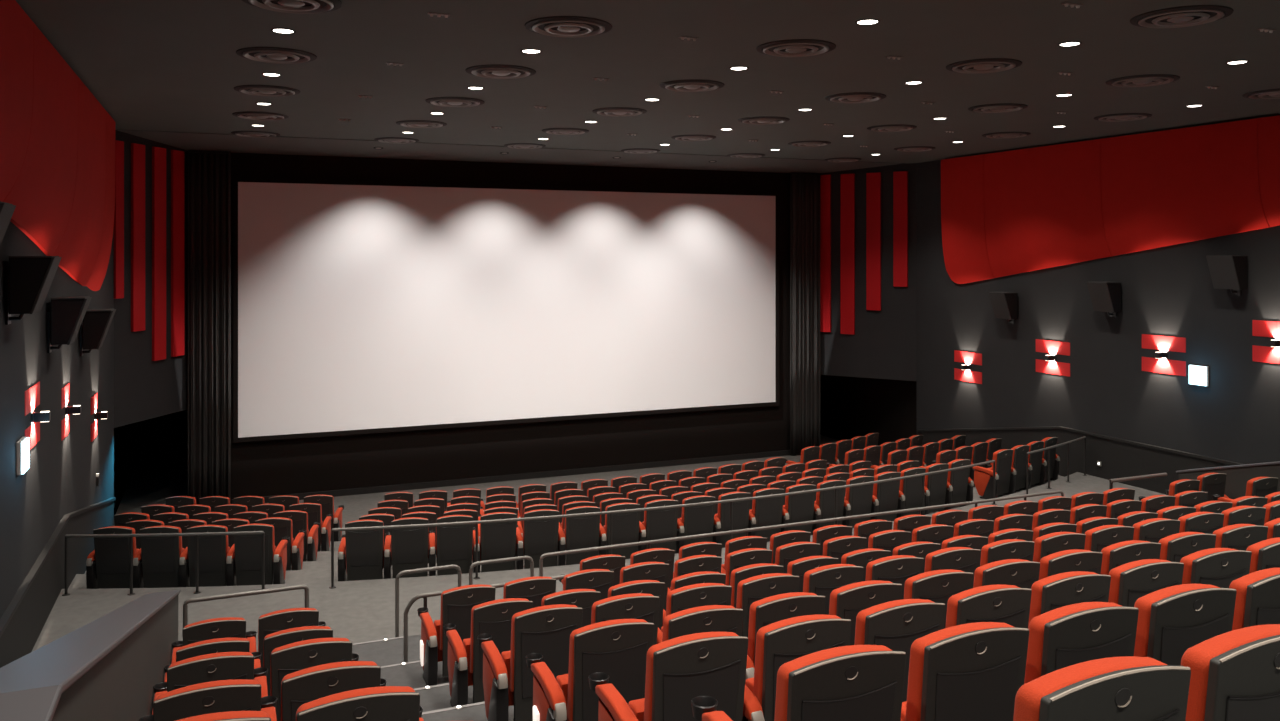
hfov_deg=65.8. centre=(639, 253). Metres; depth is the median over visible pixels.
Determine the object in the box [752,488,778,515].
backrest
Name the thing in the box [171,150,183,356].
wall strip
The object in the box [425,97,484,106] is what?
ceiling vent
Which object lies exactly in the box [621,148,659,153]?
ceiling vent
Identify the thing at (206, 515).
cushion
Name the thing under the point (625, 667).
backrest
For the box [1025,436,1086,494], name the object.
handrail
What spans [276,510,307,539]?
cushion
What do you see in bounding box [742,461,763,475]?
chair
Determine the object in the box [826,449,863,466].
chair
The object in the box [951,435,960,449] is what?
cushion
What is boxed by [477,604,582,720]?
chair
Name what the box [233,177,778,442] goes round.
screen
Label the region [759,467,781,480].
chair
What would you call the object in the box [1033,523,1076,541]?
chair
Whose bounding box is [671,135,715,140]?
ceiling vent
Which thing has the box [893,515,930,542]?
chair
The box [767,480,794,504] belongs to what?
chair
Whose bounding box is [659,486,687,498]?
chair
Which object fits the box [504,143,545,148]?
ceiling vent
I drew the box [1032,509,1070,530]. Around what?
chair
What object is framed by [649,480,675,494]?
chair
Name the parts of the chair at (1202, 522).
pocket panel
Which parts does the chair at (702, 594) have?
armrest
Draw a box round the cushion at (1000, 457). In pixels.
[991,449,1007,471]
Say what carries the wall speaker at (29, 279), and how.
attached to the wall at (60, 479)
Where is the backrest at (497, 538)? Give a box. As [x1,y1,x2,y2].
[480,512,514,554]
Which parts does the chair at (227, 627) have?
armrest, pocket panel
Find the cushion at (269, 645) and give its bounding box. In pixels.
[263,626,330,666]
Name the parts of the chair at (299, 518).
pocket panel, armrest, panel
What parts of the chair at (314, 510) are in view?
pocket panel, armrest, panel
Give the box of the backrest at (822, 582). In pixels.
[803,564,854,592]
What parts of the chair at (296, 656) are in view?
armrest, pocket panel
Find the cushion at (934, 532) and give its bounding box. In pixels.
[912,524,946,541]
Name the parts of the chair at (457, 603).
panel, armrest, pocket panel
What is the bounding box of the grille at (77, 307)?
[67,297,91,344]
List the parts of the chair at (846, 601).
pocket panel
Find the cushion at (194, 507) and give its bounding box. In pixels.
[185,504,210,511]
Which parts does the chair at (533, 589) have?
pocket panel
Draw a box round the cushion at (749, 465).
[742,461,753,470]
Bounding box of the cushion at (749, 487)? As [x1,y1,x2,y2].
[737,484,761,491]
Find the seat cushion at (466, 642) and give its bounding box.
[463,638,472,685]
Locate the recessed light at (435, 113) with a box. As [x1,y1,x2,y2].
[430,112,444,114]
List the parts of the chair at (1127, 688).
pocket panel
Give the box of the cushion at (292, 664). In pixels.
[270,638,348,695]
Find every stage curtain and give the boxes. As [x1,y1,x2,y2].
[188,150,230,504]
[790,172,820,454]
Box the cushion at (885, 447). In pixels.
[880,442,889,460]
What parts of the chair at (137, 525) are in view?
pocket panel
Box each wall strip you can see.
[114,140,123,298]
[131,143,144,331]
[152,147,165,360]
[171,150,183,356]
[820,175,830,331]
[841,174,854,333]
[866,172,880,309]
[893,171,907,286]
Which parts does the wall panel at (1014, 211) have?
panel, panel, rail, panel, panel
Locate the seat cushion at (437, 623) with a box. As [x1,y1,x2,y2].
[434,620,441,661]
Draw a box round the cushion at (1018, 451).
[1011,445,1023,466]
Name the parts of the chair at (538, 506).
armrest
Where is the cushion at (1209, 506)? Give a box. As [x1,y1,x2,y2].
[1194,501,1222,511]
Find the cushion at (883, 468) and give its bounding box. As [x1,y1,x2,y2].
[874,464,889,475]
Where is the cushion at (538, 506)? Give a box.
[524,504,551,512]
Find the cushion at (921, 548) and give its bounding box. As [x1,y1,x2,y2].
[892,541,932,555]
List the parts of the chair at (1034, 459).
pocket panel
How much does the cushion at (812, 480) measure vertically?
0.636 m
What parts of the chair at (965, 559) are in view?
pocket panel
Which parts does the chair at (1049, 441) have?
pocket panel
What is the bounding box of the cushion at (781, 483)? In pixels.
[767,480,789,487]
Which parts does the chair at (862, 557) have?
pocket panel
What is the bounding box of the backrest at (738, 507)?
[717,492,745,519]
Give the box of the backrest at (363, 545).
[348,519,383,560]
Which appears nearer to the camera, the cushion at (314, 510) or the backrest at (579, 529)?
the backrest at (579, 529)
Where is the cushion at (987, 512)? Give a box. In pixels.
[968,505,994,519]
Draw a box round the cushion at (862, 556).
[841,548,882,563]
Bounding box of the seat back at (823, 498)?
[816,480,836,505]
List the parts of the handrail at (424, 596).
post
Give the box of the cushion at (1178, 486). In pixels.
[1169,479,1189,495]
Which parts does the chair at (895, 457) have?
pocket panel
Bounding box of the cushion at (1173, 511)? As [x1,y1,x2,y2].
[1156,506,1184,517]
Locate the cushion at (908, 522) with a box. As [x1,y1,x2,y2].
[893,515,924,529]
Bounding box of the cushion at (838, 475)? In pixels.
[824,472,841,480]
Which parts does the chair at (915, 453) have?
pocket panel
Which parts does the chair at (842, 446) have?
pocket panel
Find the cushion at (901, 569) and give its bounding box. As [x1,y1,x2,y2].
[865,555,914,580]
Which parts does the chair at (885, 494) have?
pocket panel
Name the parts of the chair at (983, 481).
panel, armrest, pocket panel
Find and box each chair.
[86,526,138,588]
[114,512,149,526]
[126,520,163,548]
[133,526,183,587]
[138,679,261,720]
[141,504,174,519]
[152,652,253,714]
[153,512,188,525]
[164,638,249,681]
[165,496,195,511]
[168,519,206,548]
[171,617,245,663]
[176,711,270,720]
[178,504,210,518]
[179,525,229,586]
[193,512,227,524]
[199,496,229,511]
[211,518,249,547]
[215,504,247,517]
[226,524,289,585]
[233,511,267,523]
[234,496,264,510]
[246,608,325,666]
[252,504,284,517]
[252,626,332,695]
[254,638,358,720]
[255,517,305,570]
[261,661,386,720]
[269,495,298,510]
[273,510,319,561]
[289,503,332,551]
[296,686,423,720]
[304,495,343,541]
[338,519,383,580]
[359,514,394,565]
[368,507,400,519]
[377,500,407,517]
[384,492,412,508]
[384,517,428,578]
[401,511,435,562]
[408,505,439,518]
[413,490,446,508]
[414,498,444,516]
[417,585,495,685]
[429,515,472,575]
[436,509,477,562]
[442,503,478,520]
[443,598,532,706]
[444,496,480,513]
[447,488,480,506]
[472,512,516,572]
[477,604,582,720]
[478,501,515,520]
[478,507,517,546]
[480,494,515,514]
[481,486,513,510]
[503,577,555,607]
[515,509,558,569]
[516,484,545,512]
[516,491,549,517]
[517,504,556,534]
[518,498,552,527]
[526,619,653,720]
[541,589,600,626]
[550,482,577,504]
[554,489,582,510]
[557,506,600,565]
[558,495,588,523]
[559,501,594,531]
[559,554,625,585]
[563,569,613,599]
[581,479,607,496]
[587,486,615,501]
[588,632,747,720]
[591,593,659,644]
[593,492,622,507]
[598,503,639,558]
[600,498,631,527]
[608,580,664,629]
[611,476,636,492]
[619,483,646,497]
[620,562,668,610]
[627,489,655,502]
[630,548,674,588]
[636,495,667,522]
[638,499,678,551]
[639,473,664,488]
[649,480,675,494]
[657,583,731,643]
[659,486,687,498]
[662,571,725,625]
[662,605,742,641]
[667,470,691,485]
[667,555,721,593]
[671,491,701,518]
[673,542,721,577]
[675,496,714,553]
[679,477,704,490]
[691,483,718,495]
[691,645,905,720]
[693,467,716,482]
[705,488,734,514]
[707,474,731,487]
[712,492,750,547]
[718,464,740,478]
[721,479,747,491]
[721,536,766,573]
[725,548,771,585]
[730,563,783,607]
[733,470,757,483]
[736,573,799,636]
[737,484,765,509]
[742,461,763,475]
[742,615,851,720]
[745,592,825,681]
[748,488,783,541]
[749,476,775,487]
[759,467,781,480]
[764,457,785,470]
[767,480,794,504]
[770,530,810,563]
[775,542,820,573]
[776,472,801,484]
[781,484,815,534]
[782,463,804,477]
[785,446,819,464]
[787,556,838,591]
[796,476,822,500]
[802,468,825,480]
[803,564,863,614]
[805,460,826,469]
[812,480,845,534]
[812,525,851,555]
[819,443,836,468]
[823,536,866,563]
[824,472,849,492]
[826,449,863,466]
[826,464,848,474]
[829,580,901,644]
[835,440,851,464]
[841,548,890,580]
[842,476,873,527]
[843,446,880,468]
[849,461,870,472]
[849,468,873,478]
[851,436,865,449]
[854,520,892,548]
[854,599,945,701]
[865,433,878,447]
[865,555,923,599]
[868,530,910,555]
[870,472,900,520]
[871,450,906,468]
[874,464,896,475]
[879,442,895,465]
[885,446,923,465]
[892,541,940,572]
[893,467,925,520]
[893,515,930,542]
[895,438,910,449]
[897,460,918,471]
[901,622,1028,720]
[904,569,973,628]
[908,435,922,446]
[912,524,952,548]
[918,450,955,467]
[921,463,948,514]
[922,442,938,466]
[924,547,980,587]
[931,510,967,536]
[932,446,972,476]
[937,439,952,452]
[939,459,973,511]
[941,535,987,566]
[946,584,1031,628]
[951,435,965,449]
[953,519,993,537]
[968,505,1003,530]
[970,442,987,487]
[970,449,1012,498]
[973,559,1039,588]
[980,539,1034,565]
[985,438,1001,467]
[987,445,1028,494]
[988,529,1032,543]
[993,514,1032,532]
[1003,501,1038,515]
[1013,656,1190,720]
[1020,441,1043,489]
[1024,602,1138,683]
[1028,571,1110,627]
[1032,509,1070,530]
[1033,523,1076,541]
[1033,532,1085,561]
[1034,437,1059,484]
[1038,496,1071,511]
[1039,549,1102,579]
[1070,504,1106,523]
[1071,492,1103,508]
[1076,517,1117,533]
[1084,525,1133,551]
[1101,540,1160,574]
[1103,488,1134,505]
[1106,499,1141,518]
[1108,559,1183,606]
[1117,511,1157,526]
[1133,518,1179,542]
[1134,584,1236,665]
[1139,479,1199,500]
[1141,495,1175,512]
[1156,506,1195,519]
[1158,532,1215,562]
[1166,473,1228,500]
[1174,491,1207,506]
[1178,512,1223,533]
[1180,548,1251,587]
[1181,624,1279,720]
[1194,501,1232,512]
[1212,477,1277,501]
[1213,524,1267,550]
[1221,506,1265,526]
[1229,567,1279,630]
[1230,496,1267,506]
[1246,537,1279,573]
[1263,500,1279,523]
[1264,518,1279,538]
[1265,491,1279,503]
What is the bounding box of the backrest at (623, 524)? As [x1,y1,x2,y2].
[605,503,635,538]
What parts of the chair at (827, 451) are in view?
pocket panel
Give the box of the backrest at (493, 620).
[470,598,528,672]
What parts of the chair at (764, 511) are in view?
armrest, pocket panel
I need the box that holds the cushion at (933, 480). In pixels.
[924,463,941,487]
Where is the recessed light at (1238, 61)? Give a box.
[1226,60,1248,64]
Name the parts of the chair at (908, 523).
pocket panel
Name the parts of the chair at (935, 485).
pocket panel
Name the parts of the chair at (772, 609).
armrest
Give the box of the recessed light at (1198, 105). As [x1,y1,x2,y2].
[1185,104,1202,106]
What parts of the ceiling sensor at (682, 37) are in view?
plate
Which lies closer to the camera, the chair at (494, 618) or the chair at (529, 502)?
the chair at (494, 618)
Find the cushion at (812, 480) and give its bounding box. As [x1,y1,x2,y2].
[796,476,816,484]
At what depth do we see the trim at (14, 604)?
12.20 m
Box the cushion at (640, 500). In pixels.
[636,495,664,503]
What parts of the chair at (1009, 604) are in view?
pocket panel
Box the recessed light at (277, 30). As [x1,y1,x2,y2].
[271,28,295,33]
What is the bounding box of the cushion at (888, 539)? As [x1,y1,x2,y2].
[868,530,902,548]
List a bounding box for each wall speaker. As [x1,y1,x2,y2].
[0,201,15,244]
[5,256,61,324]
[47,296,91,352]
[80,309,115,355]
[988,292,1017,323]
[1086,281,1120,316]
[1206,255,1247,294]
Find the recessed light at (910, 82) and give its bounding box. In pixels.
[904,81,922,84]
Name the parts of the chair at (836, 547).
pocket panel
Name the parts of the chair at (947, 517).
pocket panel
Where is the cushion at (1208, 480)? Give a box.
[1197,473,1215,491]
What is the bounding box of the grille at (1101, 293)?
[1086,282,1113,311]
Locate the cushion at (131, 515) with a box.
[122,512,149,519]
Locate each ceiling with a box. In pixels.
[15,0,1279,162]
[115,129,901,172]
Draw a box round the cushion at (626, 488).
[619,483,641,492]
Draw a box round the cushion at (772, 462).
[764,457,779,467]
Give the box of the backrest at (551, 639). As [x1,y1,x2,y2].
[509,604,576,691]
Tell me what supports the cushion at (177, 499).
on the chair at (176, 501)
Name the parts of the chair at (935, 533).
pocket panel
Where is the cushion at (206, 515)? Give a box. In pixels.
[199,512,227,518]
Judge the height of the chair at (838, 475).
0.985 m
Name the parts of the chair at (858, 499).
pocket panel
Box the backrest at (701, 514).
[681,496,711,524]
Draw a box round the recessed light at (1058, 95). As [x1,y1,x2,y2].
[1055,94,1072,96]
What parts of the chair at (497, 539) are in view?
armrest, pocket panel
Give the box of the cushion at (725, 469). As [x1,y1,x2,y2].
[718,464,732,473]
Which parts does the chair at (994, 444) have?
pocket panel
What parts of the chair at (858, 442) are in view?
pocket panel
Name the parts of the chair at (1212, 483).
pocket panel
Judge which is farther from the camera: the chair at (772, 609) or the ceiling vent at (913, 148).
the ceiling vent at (913, 148)
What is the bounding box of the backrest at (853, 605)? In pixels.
[829,580,891,614]
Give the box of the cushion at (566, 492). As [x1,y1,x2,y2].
[554,489,579,504]
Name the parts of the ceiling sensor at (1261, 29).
plate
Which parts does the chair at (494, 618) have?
panel, armrest, pocket panel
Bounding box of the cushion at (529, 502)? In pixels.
[521,498,546,523]
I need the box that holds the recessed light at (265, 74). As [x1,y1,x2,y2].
[262,73,281,76]
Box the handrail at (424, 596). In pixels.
[404,574,566,661]
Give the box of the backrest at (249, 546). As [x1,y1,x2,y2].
[237,524,274,559]
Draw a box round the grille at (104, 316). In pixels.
[97,309,115,348]
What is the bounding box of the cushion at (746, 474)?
[733,470,753,478]
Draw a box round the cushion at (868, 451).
[863,446,872,460]
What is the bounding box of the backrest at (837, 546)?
[823,536,859,555]
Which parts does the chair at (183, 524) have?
pocket panel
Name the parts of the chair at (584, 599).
pocket panel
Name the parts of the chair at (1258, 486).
armrest, pocket panel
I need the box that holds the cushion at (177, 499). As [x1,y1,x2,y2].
[174,496,195,503]
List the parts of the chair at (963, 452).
pocket panel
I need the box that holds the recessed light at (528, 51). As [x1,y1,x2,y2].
[520,49,541,53]
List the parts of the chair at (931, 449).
pocket panel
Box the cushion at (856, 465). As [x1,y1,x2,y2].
[849,461,860,472]
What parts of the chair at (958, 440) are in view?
pocket panel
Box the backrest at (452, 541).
[436,515,472,557]
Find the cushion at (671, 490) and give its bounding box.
[659,486,683,494]
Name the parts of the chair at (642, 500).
pocket panel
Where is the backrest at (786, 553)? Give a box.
[775,542,813,564]
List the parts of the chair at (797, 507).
pocket panel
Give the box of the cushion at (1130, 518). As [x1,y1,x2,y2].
[1117,511,1144,524]
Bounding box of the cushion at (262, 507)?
[255,504,284,510]
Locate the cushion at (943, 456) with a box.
[936,450,948,462]
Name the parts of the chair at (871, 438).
pocket panel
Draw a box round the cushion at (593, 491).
[587,486,610,496]
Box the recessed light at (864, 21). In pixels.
[855,19,879,24]
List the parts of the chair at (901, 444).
pocket panel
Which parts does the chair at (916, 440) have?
pocket panel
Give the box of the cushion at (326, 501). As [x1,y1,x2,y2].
[306,495,333,521]
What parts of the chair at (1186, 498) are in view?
pocket panel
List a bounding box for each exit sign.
[16,437,29,475]
[1189,365,1208,386]
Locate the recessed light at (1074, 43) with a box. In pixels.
[1058,41,1081,46]
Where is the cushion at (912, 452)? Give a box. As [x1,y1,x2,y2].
[906,446,917,460]
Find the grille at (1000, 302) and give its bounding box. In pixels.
[988,293,1010,318]
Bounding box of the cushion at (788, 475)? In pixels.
[776,472,792,480]
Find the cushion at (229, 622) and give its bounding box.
[184,617,244,627]
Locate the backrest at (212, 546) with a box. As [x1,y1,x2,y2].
[191,525,228,557]
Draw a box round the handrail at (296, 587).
[183,585,308,627]
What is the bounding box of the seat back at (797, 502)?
[785,484,810,510]
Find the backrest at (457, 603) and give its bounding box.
[440,585,491,649]
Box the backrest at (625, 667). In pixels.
[567,619,646,720]
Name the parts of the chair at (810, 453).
pocket panel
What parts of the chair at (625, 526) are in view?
armrest, pocket panel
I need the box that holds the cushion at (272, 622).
[258,608,316,651]
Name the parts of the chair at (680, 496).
pocket panel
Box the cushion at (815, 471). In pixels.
[802,468,820,477]
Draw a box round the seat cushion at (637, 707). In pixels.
[628,698,644,720]
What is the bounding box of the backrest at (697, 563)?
[674,555,715,577]
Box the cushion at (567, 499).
[558,495,580,510]
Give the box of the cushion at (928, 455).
[923,442,933,461]
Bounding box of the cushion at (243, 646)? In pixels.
[177,638,247,650]
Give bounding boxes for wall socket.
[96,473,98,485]
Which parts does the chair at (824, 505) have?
pocket panel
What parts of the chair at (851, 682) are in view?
armrest, pocket panel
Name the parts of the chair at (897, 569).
pocket panel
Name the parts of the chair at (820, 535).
pocket panel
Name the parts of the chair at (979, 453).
pocket panel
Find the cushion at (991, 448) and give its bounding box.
[986,438,995,458]
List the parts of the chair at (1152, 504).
pocket panel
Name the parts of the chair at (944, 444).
pocket panel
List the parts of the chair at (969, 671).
pocket panel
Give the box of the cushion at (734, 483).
[721,479,742,487]
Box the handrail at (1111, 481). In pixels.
[1109,473,1167,489]
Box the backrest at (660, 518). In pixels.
[644,499,670,528]
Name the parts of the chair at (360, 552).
armrest, pocket panel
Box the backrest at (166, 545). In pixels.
[147,526,181,554]
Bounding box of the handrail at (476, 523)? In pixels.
[329,460,996,588]
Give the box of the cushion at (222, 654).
[169,652,252,667]
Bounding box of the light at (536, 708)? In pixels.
[533,705,539,720]
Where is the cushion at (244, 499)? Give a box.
[237,496,264,503]
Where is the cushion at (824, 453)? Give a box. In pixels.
[819,443,829,459]
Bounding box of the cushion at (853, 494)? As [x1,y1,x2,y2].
[845,476,863,501]
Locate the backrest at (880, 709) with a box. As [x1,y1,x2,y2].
[774,645,892,720]
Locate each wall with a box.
[0,130,186,618]
[0,501,113,667]
[52,595,177,720]
[114,410,186,506]
[187,151,789,503]
[820,160,1279,463]
[820,375,916,445]
[917,429,1231,494]
[1179,464,1279,499]
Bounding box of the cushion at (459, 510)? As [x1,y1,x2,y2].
[444,509,475,512]
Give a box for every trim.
[0,497,115,637]
[0,590,179,720]
[352,636,403,645]
[381,660,420,668]
[414,683,448,690]
[422,702,484,714]
[917,426,1242,464]
[1176,461,1279,472]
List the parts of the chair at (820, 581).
pocket panel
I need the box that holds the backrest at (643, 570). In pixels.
[620,562,664,583]
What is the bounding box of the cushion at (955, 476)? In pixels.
[947,459,964,482]
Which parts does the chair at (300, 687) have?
armrest, pocket panel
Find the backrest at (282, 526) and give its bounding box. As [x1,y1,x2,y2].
[259,517,292,551]
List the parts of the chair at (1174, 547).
pocket panel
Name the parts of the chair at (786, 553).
pocket panel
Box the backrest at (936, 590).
[904,569,962,598]
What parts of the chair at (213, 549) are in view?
armrest, pocket panel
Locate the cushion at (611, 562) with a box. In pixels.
[580,554,620,570]
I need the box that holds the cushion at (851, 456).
[844,449,858,464]
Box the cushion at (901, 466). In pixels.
[897,460,910,471]
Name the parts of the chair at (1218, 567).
pocket panel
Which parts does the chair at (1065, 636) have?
pocket panel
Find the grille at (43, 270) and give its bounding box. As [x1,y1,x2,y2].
[30,257,61,313]
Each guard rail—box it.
[395,565,461,636]
[469,556,533,584]
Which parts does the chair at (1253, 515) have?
pocket panel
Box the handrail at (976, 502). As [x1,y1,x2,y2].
[539,490,1063,576]
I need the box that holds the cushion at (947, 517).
[931,510,961,524]
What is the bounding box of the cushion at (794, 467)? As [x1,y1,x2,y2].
[782,463,799,472]
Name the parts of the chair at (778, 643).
armrest, pocket panel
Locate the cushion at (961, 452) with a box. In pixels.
[955,446,966,458]
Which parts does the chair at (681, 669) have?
panel, armrest, pocket panel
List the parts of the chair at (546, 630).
panel, armrest, pocket panel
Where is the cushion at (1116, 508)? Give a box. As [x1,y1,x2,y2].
[1106,499,1128,517]
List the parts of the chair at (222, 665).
armrest, pocket panel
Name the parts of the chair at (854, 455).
pocket panel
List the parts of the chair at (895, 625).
pocket panel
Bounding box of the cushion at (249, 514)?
[236,511,267,517]
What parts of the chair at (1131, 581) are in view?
pocket panel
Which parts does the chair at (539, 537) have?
armrest, pocket panel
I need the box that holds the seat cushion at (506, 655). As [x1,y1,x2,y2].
[501,651,513,705]
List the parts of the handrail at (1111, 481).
post, rail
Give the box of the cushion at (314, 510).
[293,503,321,526]
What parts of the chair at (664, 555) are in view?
pocket panel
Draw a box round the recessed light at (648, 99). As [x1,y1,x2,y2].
[644,98,659,100]
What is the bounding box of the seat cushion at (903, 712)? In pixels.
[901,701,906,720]
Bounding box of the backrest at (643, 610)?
[591,593,652,623]
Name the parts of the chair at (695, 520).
armrest, pocket panel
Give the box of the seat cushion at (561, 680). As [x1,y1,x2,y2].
[556,674,567,709]
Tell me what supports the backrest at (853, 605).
on the chair at (846, 601)
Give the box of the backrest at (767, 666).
[753,615,840,705]
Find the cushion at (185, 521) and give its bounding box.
[176,519,206,524]
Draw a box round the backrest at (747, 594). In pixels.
[736,573,792,608]
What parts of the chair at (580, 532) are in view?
armrest, pocket panel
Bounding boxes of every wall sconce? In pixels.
[25,382,50,449]
[61,383,80,440]
[91,393,107,441]
[954,350,981,383]
[1036,339,1069,376]
[1142,334,1185,375]
[1252,320,1279,363]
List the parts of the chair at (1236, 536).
pocket panel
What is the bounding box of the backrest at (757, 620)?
[747,592,815,663]
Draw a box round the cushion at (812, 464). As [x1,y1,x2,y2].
[805,460,816,469]
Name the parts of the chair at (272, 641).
armrest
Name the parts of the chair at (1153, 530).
pocket panel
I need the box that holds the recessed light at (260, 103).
[255,102,271,104]
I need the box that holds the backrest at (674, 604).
[666,583,725,615]
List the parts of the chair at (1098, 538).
pocket panel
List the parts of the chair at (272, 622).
armrest, pocket panel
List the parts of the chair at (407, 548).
armrest, pocket panel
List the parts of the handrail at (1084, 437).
post, post, rail, post, post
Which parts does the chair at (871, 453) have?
pocket panel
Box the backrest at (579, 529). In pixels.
[564,506,593,542]
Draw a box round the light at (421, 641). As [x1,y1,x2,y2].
[420,640,423,665]
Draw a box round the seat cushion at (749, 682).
[745,678,753,692]
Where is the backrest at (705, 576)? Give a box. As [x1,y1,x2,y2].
[671,571,720,590]
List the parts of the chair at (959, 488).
pocket panel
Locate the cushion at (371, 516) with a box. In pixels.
[361,514,394,519]
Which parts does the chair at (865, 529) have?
pocket panel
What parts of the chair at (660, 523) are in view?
armrest, pocket panel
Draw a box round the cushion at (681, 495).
[671,491,695,499]
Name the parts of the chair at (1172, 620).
pocket panel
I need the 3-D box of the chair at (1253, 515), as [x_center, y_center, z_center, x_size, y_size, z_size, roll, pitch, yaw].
[6.430,3.241,10.995,0.667,0.985,0.666,0,0,-23]
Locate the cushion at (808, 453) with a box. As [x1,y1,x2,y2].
[800,446,814,463]
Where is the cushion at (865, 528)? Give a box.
[854,520,885,535]
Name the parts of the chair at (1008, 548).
pocket panel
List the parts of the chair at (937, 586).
pocket panel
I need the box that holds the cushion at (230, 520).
[216,518,249,523]
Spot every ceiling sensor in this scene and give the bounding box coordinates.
[386,62,403,65]
[428,12,449,17]
[593,77,608,80]
[679,36,697,40]
[885,55,902,59]
[1057,72,1072,74]
[1061,2,1082,7]
[1205,86,1218,88]
[1257,28,1275,32]
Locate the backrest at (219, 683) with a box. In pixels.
[155,679,259,700]
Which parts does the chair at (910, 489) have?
pocket panel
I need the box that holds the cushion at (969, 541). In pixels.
[941,535,977,548]
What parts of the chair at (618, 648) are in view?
panel, armrest, pocket panel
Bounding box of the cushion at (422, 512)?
[403,511,433,514]
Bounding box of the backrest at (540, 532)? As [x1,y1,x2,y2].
[523,509,556,546]
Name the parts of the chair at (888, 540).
pocket panel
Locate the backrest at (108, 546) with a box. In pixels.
[99,526,135,556]
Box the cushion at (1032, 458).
[1027,441,1037,462]
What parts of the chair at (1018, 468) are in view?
pocket panel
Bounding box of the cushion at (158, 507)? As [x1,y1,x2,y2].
[148,504,174,511]
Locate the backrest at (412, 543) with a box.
[391,517,428,559]
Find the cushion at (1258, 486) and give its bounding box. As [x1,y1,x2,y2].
[1245,477,1267,495]
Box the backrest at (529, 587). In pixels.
[503,577,552,598]
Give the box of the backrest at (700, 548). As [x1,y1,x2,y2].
[679,542,715,558]
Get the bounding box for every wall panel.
[0,0,114,290]
[941,114,1279,283]
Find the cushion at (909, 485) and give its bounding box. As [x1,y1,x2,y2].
[899,467,917,492]
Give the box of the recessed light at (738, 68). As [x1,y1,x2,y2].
[729,66,748,70]
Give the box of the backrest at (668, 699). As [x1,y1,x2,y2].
[644,632,737,720]
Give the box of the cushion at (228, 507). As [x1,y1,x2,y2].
[220,504,247,511]
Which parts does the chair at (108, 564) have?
armrest, pocket panel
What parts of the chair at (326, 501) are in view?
pocket panel, armrest, panel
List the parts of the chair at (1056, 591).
pocket panel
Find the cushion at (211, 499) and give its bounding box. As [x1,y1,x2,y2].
[203,496,229,503]
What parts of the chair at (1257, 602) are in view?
pocket panel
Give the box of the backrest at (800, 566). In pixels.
[787,556,832,574]
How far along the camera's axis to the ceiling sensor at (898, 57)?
12.26 m
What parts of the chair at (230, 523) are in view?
pocket panel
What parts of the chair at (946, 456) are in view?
pocket panel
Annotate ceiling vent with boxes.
[231,131,279,137]
[232,112,288,119]
[234,85,300,96]
[236,47,316,63]
[242,0,341,13]
[374,137,418,143]
[396,120,446,127]
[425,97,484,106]
[465,64,535,78]
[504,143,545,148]
[525,16,611,37]
[542,128,588,134]
[592,107,646,116]
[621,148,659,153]
[660,79,723,91]
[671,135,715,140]
[727,153,764,157]
[738,116,789,124]
[756,39,835,56]
[788,141,830,146]
[825,92,885,102]
[825,158,860,161]
[867,124,916,131]
[894,146,934,151]
[946,58,1021,73]
[968,103,1027,112]
[982,132,1030,138]
[1094,113,1151,121]
[1105,74,1179,86]
[1130,5,1233,27]
[1242,88,1279,98]
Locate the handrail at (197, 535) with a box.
[62,531,264,595]
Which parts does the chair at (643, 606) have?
pocket panel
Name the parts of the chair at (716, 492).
pocket panel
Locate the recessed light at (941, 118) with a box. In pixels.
[932,117,946,119]
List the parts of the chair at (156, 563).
armrest, pocket panel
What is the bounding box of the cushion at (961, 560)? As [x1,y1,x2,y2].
[924,547,971,572]
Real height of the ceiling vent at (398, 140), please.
0.050 m
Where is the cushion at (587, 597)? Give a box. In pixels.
[541,589,595,605]
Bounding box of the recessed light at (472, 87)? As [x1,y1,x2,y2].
[467,86,483,89]
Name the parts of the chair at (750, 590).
pocket panel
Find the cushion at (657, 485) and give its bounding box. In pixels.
[649,480,672,489]
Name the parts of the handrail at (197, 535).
post, post, rail, post, post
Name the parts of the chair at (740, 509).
armrest, pocket panel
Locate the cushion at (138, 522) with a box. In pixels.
[131,520,163,525]
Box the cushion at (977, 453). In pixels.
[971,442,982,462]
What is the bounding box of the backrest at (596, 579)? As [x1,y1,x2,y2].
[563,569,609,590]
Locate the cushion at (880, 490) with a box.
[873,472,889,497]
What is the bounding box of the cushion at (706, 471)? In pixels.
[693,467,711,476]
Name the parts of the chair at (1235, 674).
pocket panel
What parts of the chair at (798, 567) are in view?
pocket panel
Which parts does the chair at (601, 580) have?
pocket panel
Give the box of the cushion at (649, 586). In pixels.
[608,580,658,597]
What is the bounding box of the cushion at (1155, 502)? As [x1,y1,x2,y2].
[1141,495,1165,510]
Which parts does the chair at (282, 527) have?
pocket panel, armrest, panel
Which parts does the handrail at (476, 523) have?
post, post, post, rail, post, post, post, post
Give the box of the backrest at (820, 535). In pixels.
[812,525,845,542]
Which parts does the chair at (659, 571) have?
pocket panel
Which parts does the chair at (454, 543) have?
armrest, pocket panel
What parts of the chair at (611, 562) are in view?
pocket panel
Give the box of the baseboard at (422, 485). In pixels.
[232,450,789,503]
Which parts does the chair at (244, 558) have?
armrest, pocket panel, armrest, panel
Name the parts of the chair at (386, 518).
pocket panel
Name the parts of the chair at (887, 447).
pocket panel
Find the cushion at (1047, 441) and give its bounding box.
[1041,437,1051,458]
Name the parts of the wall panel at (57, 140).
panel, panel, panel, panel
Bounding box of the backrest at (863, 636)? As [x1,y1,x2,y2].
[854,599,934,644]
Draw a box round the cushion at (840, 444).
[835,440,843,457]
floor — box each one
[32,435,1168,651]
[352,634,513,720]
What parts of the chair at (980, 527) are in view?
pocket panel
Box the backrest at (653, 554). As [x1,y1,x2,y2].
[630,548,669,564]
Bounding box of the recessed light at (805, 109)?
[798,108,812,110]
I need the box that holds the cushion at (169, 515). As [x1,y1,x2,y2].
[161,512,188,518]
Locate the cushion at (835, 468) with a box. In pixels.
[826,464,841,474]
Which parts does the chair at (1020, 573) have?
pocket panel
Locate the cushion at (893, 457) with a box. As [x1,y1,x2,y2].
[887,450,898,464]

